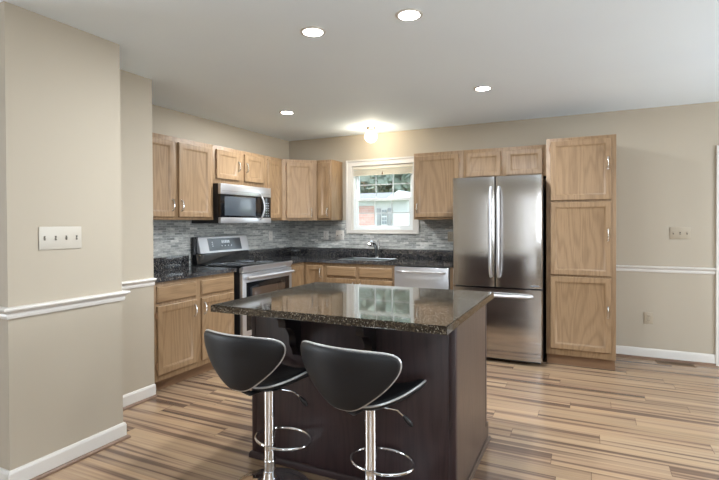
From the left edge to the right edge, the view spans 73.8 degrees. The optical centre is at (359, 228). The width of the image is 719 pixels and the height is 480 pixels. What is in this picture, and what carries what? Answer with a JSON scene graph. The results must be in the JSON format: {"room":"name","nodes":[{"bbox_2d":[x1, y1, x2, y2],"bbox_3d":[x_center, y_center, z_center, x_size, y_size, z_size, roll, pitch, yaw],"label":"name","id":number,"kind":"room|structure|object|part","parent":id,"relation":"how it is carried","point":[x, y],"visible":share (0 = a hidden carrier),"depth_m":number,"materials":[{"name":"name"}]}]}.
{"room":"kitchen","nodes":[
{"label":"kitchen","id":0,"kind":"room"},
{"bbox_2d":[0,1,122,470],"bbox_3d":[-3.254,0.088,3.462,3.634,2.442,0.646,0,1,26],"label":"wall partition","id":1,"kind":"structure","parent":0,"point":[61,372],"depth_m":2.61,"materials":[{"name":"paint"}]},
{"bbox_2d":[38,227,81,249],"bbox_3d":[-1.636,0.053,2.614,0.016,0.118,0.235,0,1,26],"label":"light switch","id":2,"kind":"object","parent":1,"relation":"attached to","point":[49,238],"visible":1,"depth_m":2.60,"materials":[{"name":"beige plastic"}]},
{"bbox_2d":[0,422,126,479],"bbox_3d":[-3.243,1.259,3.472,3.648,0.100,0.674,0,1,26],"label":"baseboard","id":3,"kind":"structure","parent":1,"relation":"attached to","point":[30,470],"depth_m":2.63,"materials":[{"name":"grey paint"}]},
{"bbox_2d":[29,434,130,479],"bbox_3d":[-3.236,1.299,3.469,3.665,0.019,0.708,0,1,26],"label":"trim","id":4,"kind":"structure","parent":3,"relation":"attached to","point":[67,464],"depth_m":2.70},
{"bbox_2d":[0,290,130,319],"bbox_3d":[-3.237,0.418,3.458,3.670,0.058,0.718,0,1,26],"label":"trim","id":5,"kind":"structure","parent":1,"relation":"attached to","point":[6,313],"depth_m":2.60,"materials":[{"name":"grey paint"}]},
{"bbox_2d":[120,69,154,394],"bbox_3d":[-2.044,0.082,3.573,0.721,2.442,0.601,0,1,26],"label":"wall","id":6,"kind":"structure","parent":0,"point":[135,90],"depth_m":3.55,"materials":[{"name":"paint"}]},
{"bbox_2d":[123,384,155,406],"bbox_3d":[-1.708,1.253,3.427,0.014,0.100,0.601,0,1,26],"label":"baseboard","id":7,"kind":"structure","parent":6,"relation":"attached to","point":[135,396],"depth_m":3.56,"materials":[{"name":"grey paint"}]},
{"bbox_2d":[122,278,156,289],"bbox_3d":[-1.701,0.412,3.413,0.036,0.058,0.601,0,1,26],"label":"trim","id":8,"kind":"structure","parent":6,"relation":"attached to","point":[131,284],"depth_m":3.54,"materials":[{"name":"white paint"}]},
{"bbox_2d":[123,394,156,410],"bbox_3d":[-1.691,1.294,3.427,0.017,0.019,0.587,0,1,26],"label":"trim","id":9,"kind":"structure","parent":6,"relation":"attached to","point":[155,395],"depth_m":3.55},
{"bbox_2d":[152,104,288,158],"bbox_3d":[-1.591,0.061,5.237,0.100,2.442,2.780,0,1,26],"label":"wall","id":10,"kind":"structure","parent":0,"point":[165,121],"depth_m":5.17,"materials":[{"name":"paint"}]},
{"bbox_2d":[152,133,212,219],"bbox_3d":[-1.768,-0.448,4.323,0.342,0.740,0.994,0,1,26],"label":"upper cabinet","id":11,"kind":"object","parent":10,"relation":"attached to","point":[182,168],"visible":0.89,"depth_m":4.34,"materials":[{"name":"brown wood"}]},
{"bbox_3d":[-1.749,-0.436,4.060,0.020,0.675,0.443,0,1,26],"label":"door","id":12,"kind":"part","parent":11,"relation":"part of","materials":[{"name":"brown wood"}]},
{"bbox_3d":[-1.542,-0.442,4.491,0.020,0.675,0.405,0,1,26],"label":"door","id":13,"kind":"part","parent":11,"relation":"part of","materials":[{"name":"brown wood"}]},
{"bbox_2d":[153,220,289,265],"bbox_3d":[-1.542,0.146,5.212,0.010,0.472,2.786,0,1,26],"label":"backsplash","id":14,"kind":"structure","parent":10,"relation":"attached to","point":[171,238],"depth_m":5.02,"materials":[{"name":"tile"}]},
{"bbox_2d":[192,183,270,222],"bbox_3d":[-1.329,-0.253,5.127,0.444,0.394,0.820,0,1,26],"label":"microwave","id":15,"kind":"object","parent":10,"relation":"attached to","point":[232,203],"visible":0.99,"depth_m":4.95,"materials":[{"name":"silver metal"}]},
{"bbox_3d":[-1.234,-0.228,4.987,0.034,0.231,0.647,0,1,26],"label":"door","id":16,"kind":"part","parent":15,"relation":"part of","materials":[{"name":"black glass"}]},
{"bbox_3d":[-1.064,-0.234,5.239,0.066,0.297,0.022,0,1,4],"label":"handle","id":17,"kind":"part","parent":15,"relation":"part of","materials":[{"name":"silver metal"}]},
{"bbox_2d":[213,145,264,187],"bbox_3d":[-1.378,-0.642,5.152,0.354,0.374,0.839,0,1,26],"label":"upper cabinet","id":18,"kind":"object","parent":10,"relation":"attached to","point":[230,166],"visible":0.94,"depth_m":5.03,"materials":[{"name":"brown wood"}]},
{"bbox_3d":[-1.345,-0.645,4.903,0.020,0.290,0.347,0,1,26],"label":"door","id":19,"kind":"part","parent":18,"relation":"part of","materials":[{"name":"brown wood"}]},
{"bbox_3d":[-1.163,-0.650,5.283,0.020,0.290,0.333,0,1,26],"label":"door","id":20,"kind":"part","parent":18,"relation":"part of","materials":[{"name":"brown wood"}]},
{"bbox_2d":[269,231,272,240],"bbox_3d":[-1.124,0.096,6.062,0.008,0.118,0.075,0,1,26],"label":"wall outlet","id":21,"kind":"object","parent":10,"relation":"attached to","point":[270,232],"visible":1,"depth_m":6.06,"materials":[{"name":"grey paint"}]},
{"bbox_2d":[265,156,281,219],"bbox_3d":[-1.131,-0.466,5.688,0.312,0.740,0.333,0,1,26],"label":"upper cabinet","id":22,"kind":"object","parent":10,"relation":"attached to","point":[273,166],"visible":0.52,"depth_m":5.63,"materials":[{"name":"brown wood"}]},
{"bbox_2d":[0,0,718,140],"bbox_3d":[-0.792,-1.174,1.694,9.800,0.100,8.750,0,1,26],"label":"ceiling","id":23,"kind":"structure","parent":0,"point":[236,63],"depth_m":3.18,"materials":[{"name":"paint"}]},
{"bbox_2d":[280,111,293,113],"bbox_3d":[-0.723,-1.155,4.772,0.148,0.006,0.148,0,1,26],"label":"recessed light","id":24,"kind":"object","parent":23,"relation":"in","point":[281,112],"visible":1,"depth_m":4.75,"materials":[{"name":"grey paint"}]},
{"bbox_2d":[300,26,325,36],"bbox_3d":[-0.269,-1.134,2.767,0.148,0.006,0.148,0,1,26],"label":"recessed light","id":25,"kind":"object","parent":23,"relation":"in","point":[311,31],"visible":1,"depth_m":2.75,"materials":[{"name":"grey paint"}]},
{"bbox_2d":[365,126,376,142],"bbox_3d":[0.132,-1.081,5.539,0.146,0.178,0.146,0,1,26],"label":"globe light","id":26,"kind":"object","parent":23,"relation":"attached to","point":[370,135],"visible":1,"depth_m":5.49,"materials":[{"name":"white glass"}]},
{"bbox_2d":[395,8,422,20],"bbox_3d":[0.264,-1.134,2.546,0.148,0.006,0.148,0,1,26],"label":"recessed light","id":27,"kind":"object","parent":23,"relation":"in","point":[409,14],"visible":1,"depth_m":2.53,"materials":[{"name":"grey paint"}]},
{"bbox_2d":[474,86,491,90],"bbox_3d":[1.018,-1.153,3.946,0.148,0.006,0.148,0,1,26],"label":"recessed light","id":28,"kind":"object","parent":23,"relation":"in","point":[479,88],"visible":1,"depth_m":3.93,"materials":[{"name":"grey paint"}]},
{"bbox_2d":[41,352,718,479],"bbox_3d":[-0.814,1.369,1.655,9.800,0.100,8.600,0,1,26],"label":"floor","id":29,"kind":"structure","parent":0,"point":[640,419],"depth_m":3.12,"materials":[{"name":"brown wood"}]},
{"bbox_2d":[154,272,233,390],"bbox_3d":[-1.639,0.854,4.245,0.648,0.879,0.936,0,1,26],"label":"base cabinet","id":30,"kind":"object","parent":29,"relation":"on","point":[182,307],"visible":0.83,"depth_m":4.00,"materials":[{"name":"brown wood"}]},
{"bbox_3d":[-1.486,0.517,3.906,0.020,0.130,0.410,0,1,26],"label":"drawer","id":31,"kind":"part","parent":30,"relation":"part of","materials":[{"name":"brown wood"}]},
{"bbox_3d":[-1.484,0.877,3.910,0.020,0.540,0.410,0,1,26],"label":"door","id":32,"kind":"part","parent":30,"relation":"part of","materials":[{"name":"brown wood"}]},
{"bbox_2d":[153,255,236,282],"bbox_3d":[-1.650,0.345,4.248,0.624,0.138,0.946,0,1,26],"label":"countertop","id":33,"kind":"structure","parent":30,"relation":"on","point":[176,267],"depth_m":4.40,"materials":[{"name":"black stone"}]},
{"bbox_3d":[-1.282,0.511,4.332,0.020,0.130,0.411,0,1,26],"label":"drawer","id":34,"kind":"part","parent":30,"relation":"part of","materials":[{"name":"brown wood"}]},
{"bbox_3d":[-1.280,0.871,4.336,0.020,0.540,0.411,0,1,26],"label":"door","id":35,"kind":"part","parent":30,"relation":"part of","materials":[{"name":"brown wood"}]},
{"bbox_2d":[191,235,294,336],"bbox_3d":[-1.191,0.681,5.054,0.720,1.204,0.836,0,1,26],"label":"range","id":36,"kind":"object","parent":29,"relation":"on","point":[252,277],"visible":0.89,"depth_m":4.92,"materials":[{"name":"silver metal"}]},
{"bbox_3d":[-1.464,0.165,5.191,0.060,0.173,0.771,0,1,26],"label":"control panel","id":37,"kind":"part","parent":36,"relation":"part of","materials":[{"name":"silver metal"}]},
{"bbox_2d":[191,259,287,267],"bbox_3d":[-1.228,0.369,5.067,0.642,0.017,0.836,0,1,26],"label":"cooktop","id":38,"kind":"object","parent":36,"relation":"in","point":[229,263],"depth_m":4.95,"materials":[{"name":"grey glass"}]},
{"bbox_3d":[-0.944,0.392,4.931,0.049,0.062,0.836,0,1,26],"label":"trim","id":39,"kind":"part","parent":36,"relation":"part of","materials":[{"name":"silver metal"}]},
{"bbox_3d":[-0.947,0.733,4.937,0.039,0.610,0.832,0,1,26],"label":"oven door","id":40,"kind":"part","parent":36,"relation":"part of","materials":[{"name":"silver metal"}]},
{"bbox_3d":[-0.928,0.751,4.928,0.005,0.465,0.726,0,1,26],"label":"door glass","id":41,"kind":"part","parent":36,"relation":"part of","materials":[{"name":"black glass"}]},
{"bbox_3d":[-0.899,0.471,4.911,0.070,0.033,0.778,0,1,26],"label":"handle","id":42,"kind":"part","parent":36,"relation":"part of","materials":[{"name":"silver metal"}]},
{"bbox_2d":[204,329,312,479],"bbox_3d":[-0.462,0.892,2.376,0.498,0.835,0.517,0,1,30],"label":"bar stool","id":43,"kind":"object","parent":29,"relation":"on","point":[244,364],"visible":0.95,"depth_m":2.23,"materials":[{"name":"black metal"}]},
{"bbox_3d":[-0.565,0.612,2.194,0.492,0.261,0.106,0,1,30],"label":"backrest","id":44,"kind":"part","parent":43,"relation":"part of","materials":[{"name":"black leather"}]},
{"bbox_3d":[-0.434,0.735,2.425,0.413,0.100,0.330,0,1,30],"label":"seat","id":45,"kind":"part","parent":43,"relation":"part of","materials":[{"name":"black leather"}]},
{"bbox_3d":[-0.345,0.827,2.402,0.097,0.051,0.010,0,1,-7],"label":"lever","id":46,"kind":"part","parent":43,"relation":"part of","materials":[{"name":"silver metal"}]},
{"bbox_2d":[288,262,325,286],"bbox_3d":[-0.739,0.833,5.846,0.888,0.879,0.940,0,1,26],"label":"base cabinet","id":47,"kind":"object","parent":29,"relation":"on","point":[305,272],"visible":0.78,"depth_m":5.57,"materials":[{"name":"brown wood"}]},
{"bbox_3d":[-0.716,0.788,5.512,0.020,0.715,0.265,0,1,26],"label":"door","id":48,"kind":"part","parent":47,"relation":"part of","materials":[{"name":"brown wood"}]},
{"bbox_3d":[-0.524,0.787,5.588,0.222,0.715,0.020,0,1,26],"label":"door","id":49,"kind":"part","parent":47,"relation":"part of","materials":[{"name":"brown wood"}]},
{"bbox_2d":[248,247,452,267],"bbox_3d":[-0.050,0.325,5.513,2.416,0.138,0.932,0,1,26],"label":"countertop","id":50,"kind":"structure","parent":47,"relation":"on","point":[405,257],"depth_m":5.73,"materials":[{"name":"black stone"}]},
{"bbox_2d":[340,257,396,260],"bbox_3d":[0.096,0.453,5.598,0.586,0.194,0.396,0,1,26],"label":"sink","id":51,"kind":"object","parent":50,"relation":"in","point":[350,258],"visible":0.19,"depth_m":5.76,"materials":[{"name":"silver metal"}]},
{"bbox_2d":[368,240,379,257],"bbox_3d":[0.170,0.246,5.761,0.060,0.218,0.212,0,1,40],"label":"faucet","id":52,"kind":"object","parent":50,"relation":"on","point":[376,247],"visible":1,"depth_m":5.79,"materials":[{"name":"silver metal"}]},
{"bbox_2d":[325,263,396,285],"bbox_3d":[0.113,0.832,5.599,0.859,0.879,0.648,0,1,26],"label":"base cabinet","id":53,"kind":"object","parent":29,"relation":"on","point":[364,274],"visible":0.3,"depth_m":5.32,"materials":[{"name":"brown wood"}]},
{"bbox_3d":[-0.209,0.857,5.438,0.370,0.575,0.020,0,1,26],"label":"door","id":54,"kind":"part","parent":53,"relation":"part of","materials":[{"name":"brown wood"}]},
{"bbox_3d":[0.176,0.858,5.254,0.403,0.575,0.020,0,1,26],"label":"door","id":55,"kind":"part","parent":53,"relation":"part of","materials":[{"name":"brown wood"}]},
{"bbox_2d":[300,340,425,479],"bbox_3d":[0.038,0.893,2.136,0.498,0.835,0.517,0,1,32],"label":"bar stool","id":56,"kind":"object","parent":29,"relation":"on","point":[352,381],"visible":1,"depth_m":1.94,"materials":[{"name":"black leather"}]},
{"bbox_3d":[-0.071,0.613,1.959,0.492,0.261,0.106,0,1,32],"label":"backrest","id":57,"kind":"part","parent":56,"relation":"part of","materials":[{"name":"black leather"}]},
{"bbox_3d":[0.068,0.736,2.185,0.413,0.100,0.330,0,1,32],"label":"seat","id":58,"kind":"part","parent":56,"relation":"part of","materials":[{"name":"black leather"}]},
{"bbox_3d":[0.156,0.827,2.159,0.097,0.051,0.010,0,1,-5],"label":"lever","id":59,"kind":"part","parent":56,"relation":"part of","materials":[{"name":"silver metal"}]},
{"bbox_2d":[249,305,490,479],"bbox_3d":[0.049,0.864,2.762,1.207,0.879,1.016,0,1,26],"label":"kitchen island","id":60,"kind":"object","parent":29,"relation":"on","point":[448,438],"visible":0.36,"depth_m":2.45,"materials":[{"name":"brown wood"}]},
{"bbox_3d":[-0.594,0.867,2.749,0.028,0.878,0.042,0,1,26],"label":"corner post","id":61,"kind":"part","parent":60,"relation":"part of","materials":[{"name":"brown wood"}]},
{"bbox_3d":[0.089,1.284,2.847,1.207,0.036,0.826,0,1,26],"label":"moulding","id":62,"kind":"part","parent":60,"relation":"part of","materials":[{"name":"brown wood"}]},
{"bbox_2d":[211,282,493,334],"bbox_3d":[0.021,0.407,2.683,1.246,0.036,1.060,0,1,26],"label":"island countertop","id":63,"kind":"structure","parent":60,"relation":"on","point":[411,309],"depth_m":2.43,"materials":[{"name":"brown stone"}]},
{"bbox_3d":[0.441,0.868,2.253,0.034,0.878,0.041,0,1,26],"label":"corner post","id":64,"kind":"part","parent":60,"relation":"part of","materials":[{"name":"brown wood"}]},
{"bbox_3d":[0.628,0.864,2.618,0.007,0.878,0.775,0,1,26],"label":"panel","id":65,"kind":"part","parent":60,"relation":"part of","materials":[{"name":"brown wood"}]},
{"bbox_3d":[0.633,1.295,2.601,0.012,0.016,0.811,0,1,26],"label":"moulding","id":66,"kind":"part","parent":60,"relation":"part of","materials":[{"name":"brown wood"}]},
{"bbox_2d":[395,265,449,288],"bbox_3d":[0.763,0.837,5.260,0.598,0.872,0.682,0,1,26],"label":"dishwasher","id":67,"kind":"object","parent":29,"relation":"on","point":[405,276],"visible":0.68,"depth_m":4.99,"materials":[{"name":"silver metal"}]},
{"bbox_3d":[0.628,0.454,4.978,0.542,0.021,0.065,0,1,26],"label":"handle","id":68,"kind":"part","parent":67,"relation":"part of","materials":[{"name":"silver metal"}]},
{"bbox_2d":[450,267,453,289],"bbox_3d":[1.082,0.833,5.157,0.060,0.879,0.592,0,1,26],"label":"cabinet end panel","id":69,"kind":"object","parent":29,"relation":"on","point":[451,268],"visible":0.11,"depth_m":4.89,"materials":[{"name":"brown wood"}]},
{"bbox_2d":[453,174,545,363],"bbox_3d":[1.435,0.389,4.847,0.828,1.772,0.816,0,1,26],"label":"refrigerator","id":70,"kind":"object","parent":29,"relation":"on","point":[499,222],"visible":0.78,"depth_m":4.51,"materials":[{"name":"grey metal"}]},
{"bbox_3d":[1.123,0.031,4.681,0.406,1.050,0.101,0,1,26],"label":"fridge door","id":71,"kind":"part","parent":70,"relation":"part of","materials":[{"name":"metal"}]},
{"bbox_3d":[1.239,0.034,4.535,0.029,0.868,0.086,0,1,26],"label":"handle","id":72,"kind":"part","parent":70,"relation":"part of","materials":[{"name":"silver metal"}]},
{"bbox_3d":[1.306,0.034,4.503,0.029,0.868,0.086,0,1,26],"label":"handle","id":73,"kind":"part","parent":70,"relation":"part of","materials":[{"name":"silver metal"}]},
{"bbox_3d":[1.316,0.901,4.598,0.828,0.663,0.103,0,1,26],"label":"freezer drawer","id":74,"kind":"part","parent":70,"relation":"part of","materials":[{"name":"metal"}]},
{"bbox_3d":[1.279,0.631,4.521,0.681,0.031,0.088,0,1,26],"label":"handle","id":75,"kind":"part","parent":70,"relation":"part of","materials":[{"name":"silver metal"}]},
{"bbox_3d":[1.498,0.031,4.501,0.418,1.050,0.101,0,1,26],"label":"fridge door","id":76,"kind":"part","parent":70,"relation":"part of","materials":[{"name":"metal"}]},
{"bbox_2d":[546,134,615,369],"bbox_3d":[2.138,0.218,4.627,0.580,2.113,0.659,0,1,26],"label":"pantry cabinet","id":77,"kind":"object","parent":29,"relation":"on","point":[580,171],"visible":1,"depth_m":4.36,"materials":[{"name":"brown wood"}]},
{"bbox_3d":[2.014,0.781,4.372,0.506,0.672,0.020,0,1,26],"label":"door","id":78,"kind":"part","parent":77,"relation":"part of","materials":[{"name":"brown wood"}]},
{"bbox_3d":[2.011,0.093,4.364,0.506,0.672,0.020,0,1,26],"label":"door","id":79,"kind":"part","parent":77,"relation":"part of","materials":[{"name":"brown wood"}]},
{"bbox_3d":[2.008,-0.533,4.357,0.506,0.549,0.020,0,1,26],"label":"door","id":80,"kind":"part","parent":77,"relation":"part of","materials":[{"name":"brown wood"}]},
{"bbox_2d":[656,360,695,366],"bbox_3d":[2.969,1.269,4.492,0.300,0.006,0.100,0,1,26],"label":"floor vent","id":81,"kind":"object","parent":29,"relation":"in","point":[658,361],"visible":1,"depth_m":4.49,"materials":[{"name":"brown metal"}]},
{"bbox_2d":[659,361,693,365],"bbox_3d":[2.969,1.269,4.492,0.276,0.004,0.076,0,1,26],"label":"grille","id":82,"kind":"object","parent":81,"relation":"attached to","point":[660,362],"depth_m":4.49,"materials":[{"name":"brown metal"}]},
{"bbox_2d":[289,102,718,353],"bbox_3d":[2.199,0.048,5.045,7.100,2.442,0.150,0,1,26],"label":"wall","id":83,"kind":"structure","parent":0,"point":[666,156],"depth_m":4.66,"materials":[{"name":"paint"}]},
{"bbox_2d":[271,159,316,220],"bbox_3d":[-0.801,-0.471,6.048,0.598,0.740,0.598,0,1,26],"label":"upper cabinet","id":84,"kind":"object","parent":83,"relation":"attached to","point":[299,177],"visible":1,"depth_m":5.84,"materials":[{"name":"brown wood"}]},
{"bbox_3d":[-0.727,-0.463,5.843,0.330,0.680,0.020,0,1,-19],"label":"door","id":85,"kind":"part","parent":84,"relation":"part of","materials":[{"name":"brown wood"}]},
{"bbox_2d":[324,231,327,239],"bbox_3d":[-0.435,0.089,6.209,0.072,0.115,0.008,0,1,26],"label":"wall outlet","id":86,"kind":"object","parent":83,"relation":"attached to","point":[325,232],"visible":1,"depth_m":6.21,"materials":[{"name":"grey paint"}]},
{"bbox_2d":[317,160,342,219],"bbox_3d":[-0.382,-0.472,5.988,0.205,0.740,0.342,0,1,26],"label":"upper cabinet","id":87,"kind":"object","parent":83,"relation":"attached to","point":[329,172],"visible":1,"depth_m":5.88,"materials":[{"name":"brown wood"}]},
{"bbox_3d":[-0.435,-0.464,5.868,0.157,0.680,0.020,0,1,26],"label":"door","id":88,"kind":"part","parent":87,"relation":"part of","materials":[{"name":"brown wood"}]},
{"bbox_2d":[336,230,343,239],"bbox_3d":[-0.254,0.085,6.117,0.118,0.118,0.016,0,1,26],"label":"light switch","id":89,"kind":"object","parent":83,"relation":"attached to","point":[339,233],"visible":1,"depth_m":6.12,"materials":[{"name":"grey paint"}]},
{"bbox_2d":[290,220,452,249],"bbox_3d":[0.186,0.073,5.922,2.488,0.354,0.010,0,1,26],"label":"backsplash","id":90,"kind":"structure","parent":83,"relation":"attached to","point":[433,235],"depth_m":5.96,"materials":[{"name":"tile"}]},
{"bbox_2d":[346,156,419,233],"bbox_3d":[0.298,-0.396,5.925,0.970,0.923,0.156,0,1,26],"label":"window","id":91,"kind":"structure","parent":83,"relation":"in","point":[353,185],"depth_m":5.95,"materials":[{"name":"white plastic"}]},
{"bbox_2d":[353,163,412,175],"bbox_3d":[0.279,-0.720,5.884,0.792,0.120,0.039,0,1,26],"label":"window blind","id":92,"kind":"object","parent":91,"relation":"attached to","point":[396,168],"visible":1,"depth_m":5.87,"materials":[{"name":"beige fabric"}]},
{"bbox_3d":[0.295,-0.191,5.921,0.758,0.364,0.028,0,1,26],"label":"sash","id":93,"kind":"part","parent":91,"relation":"part of","materials":[{"name":"white plastic"}]},
{"bbox_3d":[0.311,-0.549,5.953,0.758,0.407,0.028,0,1,26],"label":"sash","id":94,"kind":"part","parent":91,"relation":"part of","materials":[{"name":"white plastic"}]},
{"bbox_2d":[414,150,462,219],"bbox_3d":[0.914,-0.470,5.367,0.555,0.740,0.342,0,1,26],"label":"upper cabinet","id":95,"kind":"object","parent":83,"relation":"attached to","point":[434,172],"visible":0.82,"depth_m":5.26,"materials":[{"name":"brown wood"}]},
{"bbox_2d":[448,232,452,241],"bbox_3d":[1.049,0.094,5.497,0.075,0.115,0.008,0,1,26],"label":"wall outlet","id":96,"kind":"object","parent":83,"relation":"attached to","point":[450,234],"visible":0.87,"depth_m":5.50,"materials":[{"name":"beige plastic"}]},
{"bbox_2d":[463,145,545,177],"bbox_3d":[1.558,-0.684,5.078,0.851,0.311,0.324,0,1,26],"label":"upper cabinet","id":97,"kind":"object","parent":83,"relation":"attached to","point":[519,160],"visible":0.77,"depth_m":4.95,"materials":[{"name":"brown wood"}]},
{"bbox_3d":[1.302,-0.675,5.032,0.362,0.255,0.020,0,1,26],"label":"door","id":98,"kind":"part","parent":97,"relation":"part of","materials":[{"name":"brown wood"}]},
{"bbox_3d":[1.670,-0.674,4.856,0.355,0.255,0.020,0,1,26],"label":"door","id":99,"kind":"part","parent":97,"relation":"part of","materials":[{"name":"brown wood"}]},
{"bbox_2d":[644,312,652,323],"bbox_3d":[2.820,0.875,4.670,0.075,0.115,0.008,0,1,26],"label":"wall outlet","id":100,"kind":"object","parent":83,"relation":"attached to","point":[648,316],"visible":1,"depth_m":4.67,"materials":[{"name":"beige plastic"}]},
{"bbox_2d":[616,345,715,363],"bbox_3d":[2.924,1.221,4.622,0.840,0.100,0.014,0,1,26],"label":"baseboard","id":101,"kind":"structure","parent":83,"relation":"attached to","point":[627,350],"depth_m":4.60,"materials":[{"name":"grey paint"}]},
{"bbox_2d":[616,354,715,365],"bbox_3d":[2.917,1.262,4.609,0.840,0.019,0.017,0,1,26],"label":"trim","id":102,"kind":"structure","parent":83,"relation":"attached to","point":[622,355],"depth_m":4.59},
{"bbox_2d":[616,265,716,273],"bbox_3d":[2.916,0.395,4.603,0.840,0.058,0.036,0,1,26],"label":"trim","id":103,"kind":"structure","parent":83,"relation":"attached to","point":[694,270],"depth_m":4.59,"materials":[{"name":"grey paint"}]},
{"bbox_2d":[670,227,690,238],"bbox_3d":[3.046,0.045,4.546,0.165,0.115,0.016,0,1,26],"label":"light switch","id":104,"kind":"object","parent":83,"relation":"attached to","point":[675,232],"visible":1,"depth_m":4.55,"materials":[{"name":"beige plastic"}]},
{"bbox_2d":[715,145,718,365],"bbox_3d":[3.778,0.254,4.196,1.067,2.036,0.022,0,1,26],"label":"trim","id":105,"kind":"structure","parent":83,"relation":"attached to","point":[717,146],"depth_m":4.41,"materials":[{"name":"grey paint"}]},
{"label":"outside","id":106,"kind":"structure","parent":0,"visible":0},
{"bbox_3d":[7.563,1.517,35.791,70.000,0.020,59.800,0,1,26],"label":"ground","id":107,"kind":"structure","parent":106,"visible":0},
{"bbox_2d":[359,190,409,224],"bbox_3d":[-0.709,0.228,17.975,7.880,3.020,5.450,0,1,26],"label":"house","id":108,"kind":"structure","parent":107,"relation":"on","point":[398,205],"depth_m":14.52,"materials":[{"name":"grey"}]},
{"bbox_2d":[377,208,380,224],"bbox_3d":[0.589,-0.345,14.584,0.130,0.530,0.029,0,1,26],"label":"shutter","id":109,"kind":"object","parent":108,"relation":"hanging from","point":[378,209],"depth_m":14.57,"materials":[{"name":"grey"}]},
{"bbox_3d":[0.748,-0.345,14.488,0.160,0.430,0.007,0,1,26],"label":"pane","id":110,"kind":"part","parent":108,"relation":"part of","materials":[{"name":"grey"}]},
{"bbox_2d":[388,208,390,224],"bbox_3d":[0.922,-0.345,14.424,0.130,0.530,0.029,0,1,26],"label":"shutter","id":111,"kind":"object","parent":108,"relation":"hanging from","point":[389,209],"depth_m":14.42,"materials":[{"name":"grey"}]},
{"bbox_2d":[360,172,409,192],"bbox_3d":[1.229,-2.170,22.560,5.221,7.723,5.242,0,1,26],"label":"leafy tree","id":112,"kind":"object","parent":107,"relation":"on","point":[398,178],"visible":0.06,"depth_m":21.09,"materials":[{"name":"green plant"}]}
]}

